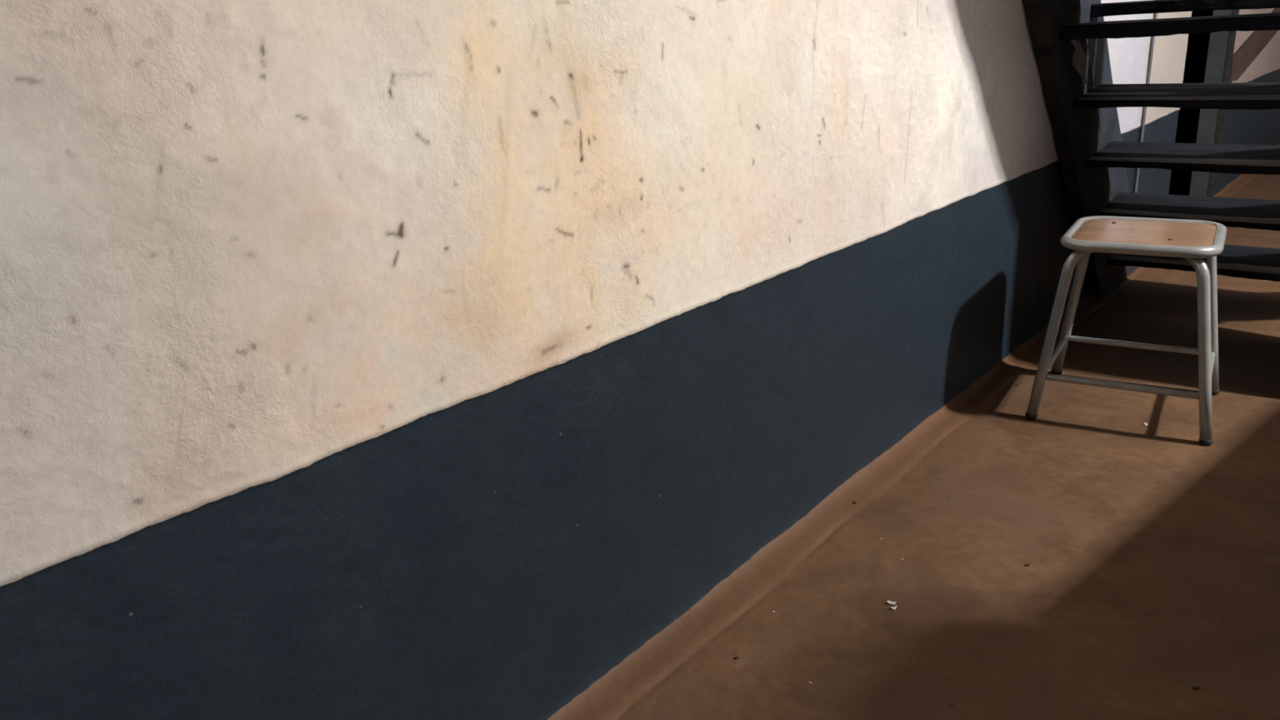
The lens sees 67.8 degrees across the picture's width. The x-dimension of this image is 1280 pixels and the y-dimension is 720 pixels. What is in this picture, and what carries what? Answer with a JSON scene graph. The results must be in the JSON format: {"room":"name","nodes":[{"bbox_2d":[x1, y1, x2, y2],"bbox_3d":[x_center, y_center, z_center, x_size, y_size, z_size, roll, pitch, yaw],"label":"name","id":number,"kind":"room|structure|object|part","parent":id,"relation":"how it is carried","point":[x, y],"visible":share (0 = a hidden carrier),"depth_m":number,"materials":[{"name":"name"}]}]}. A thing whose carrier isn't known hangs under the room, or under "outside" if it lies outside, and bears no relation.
{"room":"stairwell","nodes":[
{"label":"stairwell","id":0,"kind":"room"},
{"bbox_2d":[0,0,1279,719],"bbox_3d":[1.358,-1.546,2.700,0.032,2.954,11.480,12,24,38],"label":"wall","id":1,"kind":"structure","parent":0,"point":[359,359],"depth_m":1.15,"materials":[{"name":"paint"}]},
{"bbox_2d":[1133,13,1157,192],"bbox_3d":[1.795,-1.718,3.205,0.012,2.900,0.032,12,24,38],"label":"pipe","id":2,"kind":"object","parent":1,"relation":"attached to","point":[1155,15],"visible":0.44,"depth_m":3.48,"materials":[{"name":"grey metal"}]},
{"bbox_2d":[1189,9,1232,196],"bbox_3d":[2.468,-1.628,4.147,0.079,2.050,0.980,12,24,38],"label":"trim","id":3,"kind":"structure","parent":1,"relation":"attached to","point":[1218,42],"depth_m":4.63,"materials":[{"name":"grey wood"}]},
{"bbox_2d":[1206,9,1239,196],"bbox_3d":[2.804,-1.763,4.458,0.023,2.070,0.070,12,24,38],"label":"trim","id":4,"kind":"structure","parent":1,"relation":"attached to","point":[1229,52],"depth_m":4.61,"materials":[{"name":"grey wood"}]},
{"bbox_2d":[1230,7,1279,80],"bbox_3d":[3.567,-1.899,5.351,0.030,0.492,2.147,12,24,38],"label":"board","id":5,"kind":"object","parent":1,"relation":"attached to","point":[1256,42],"visible":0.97,"depth_m":4.82,"materials":[{"name":"brown wood"}]},
{"bbox_2d":[547,143,1279,719],"bbox_3d":[2.803,0.126,2.093,3.590,0.028,11.500,12,24,38],"label":"floor","id":6,"kind":"structure","parent":0,"point":[1152,551],"depth_m":1.74,"materials":[{"name":"brown concrete"}]},
{"bbox_2d":[887,600,897,605],"bbox_3d":[0.436,0.420,1.648,0.016,0.006,0.009,5,20,22],"label":"paper scrap","id":7,"kind":"object","parent":6,"relation":"on","point":[892,603],"visible":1,"depth_m":1.65,"materials":[{"name":"white paper"}]},
{"bbox_2d":[1025,215,1226,445],"bbox_3d":[1.216,-0.097,2.347,0.405,0.452,0.382,8,22,31],"label":"stool","id":8,"kind":"object","parent":6,"relation":"on","point":[1192,241],"visible":1,"depth_m":2.26,"materials":[{"name":"grey metal"}]},
{"bbox_3d":[1.075,-0.011,2.473,0.016,0.016,0.319,8,22,31],"label":"rail","id":9,"kind":"part","parent":8,"relation":"part of","materials":[{"name":"grey metal"}]},
{"bbox_3d":[1.019,-0.072,2.306,0.115,0.429,0.091,8,22,31],"label":"leg","id":10,"kind":"part","parent":8,"relation":"part of","materials":[{"name":"grey metal"}]},
{"bbox_3d":[1.172,-0.159,2.537,0.029,0.429,0.133,-10,20,-20],"label":"leg","id":11,"kind":"part","parent":8,"relation":"part of","materials":[{"name":"grey metal"}]},
{"bbox_3d":[1.134,0.062,2.251,0.332,0.016,0.016,8,22,31],"label":"rail","id":12,"kind":"part","parent":8,"relation":"part of","materials":[{"name":"grey metal"}]},
{"bbox_3d":[1.311,-0.039,2.517,0.332,0.016,0.016,8,22,31],"label":"rail","id":13,"kind":"part","parent":8,"relation":"part of","materials":[{"name":"grey metal"}]},
{"bbox_3d":[1.205,-0.299,2.279,0.294,0.020,0.302,8,22,31],"label":"seat","id":14,"kind":"part","parent":8,"relation":"part of","materials":[{"name":"brown wood"}]},
{"bbox_3d":[1.260,-0.035,2.157,0.029,0.429,0.133,-10,20,-20],"label":"leg","id":15,"kind":"part","parent":8,"relation":"part of","materials":[{"name":"grey metal"}]},
{"bbox_3d":[1.415,-0.123,2.390,0.133,0.429,0.030,-4,19,-3],"label":"leg","id":16,"kind":"part","parent":8,"relation":"part of","materials":[{"name":"grey metal"}]},
{"bbox_3d":[1.370,0.033,2.294,0.016,0.016,0.319,8,22,31],"label":"rail","id":17,"kind":"part","parent":8,"relation":"part of","materials":[{"name":"grey metal"}]},
{"bbox_2d":[1023,0,1279,298],"bbox_3d":[1.127,-1.234,1.892,0.746,2.900,3.166,12,24,38],"label":"staircase","id":18,"kind":"structure","parent":6,"relation":"on","point":[1069,37],"depth_m":2.75,"materials":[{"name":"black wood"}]},
{"bbox_2d":[1191,686,1200,689],"bbox_3d":[0.822,0.485,1.408,0.012,0.003,0.006,-5,19,-5],"label":"crumb","id":19,"kind":"object","parent":6,"relation":"on","point":[1193,687],"visible":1,"depth_m":1.41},
{"bbox_2d":[1168,9,1213,195],"bbox_3d":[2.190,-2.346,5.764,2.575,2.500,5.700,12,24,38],"label":"post","id":20,"kind":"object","parent":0,"point":[1197,46],"depth_m":7.58,"materials":[{"name":"metal"}]}
]}

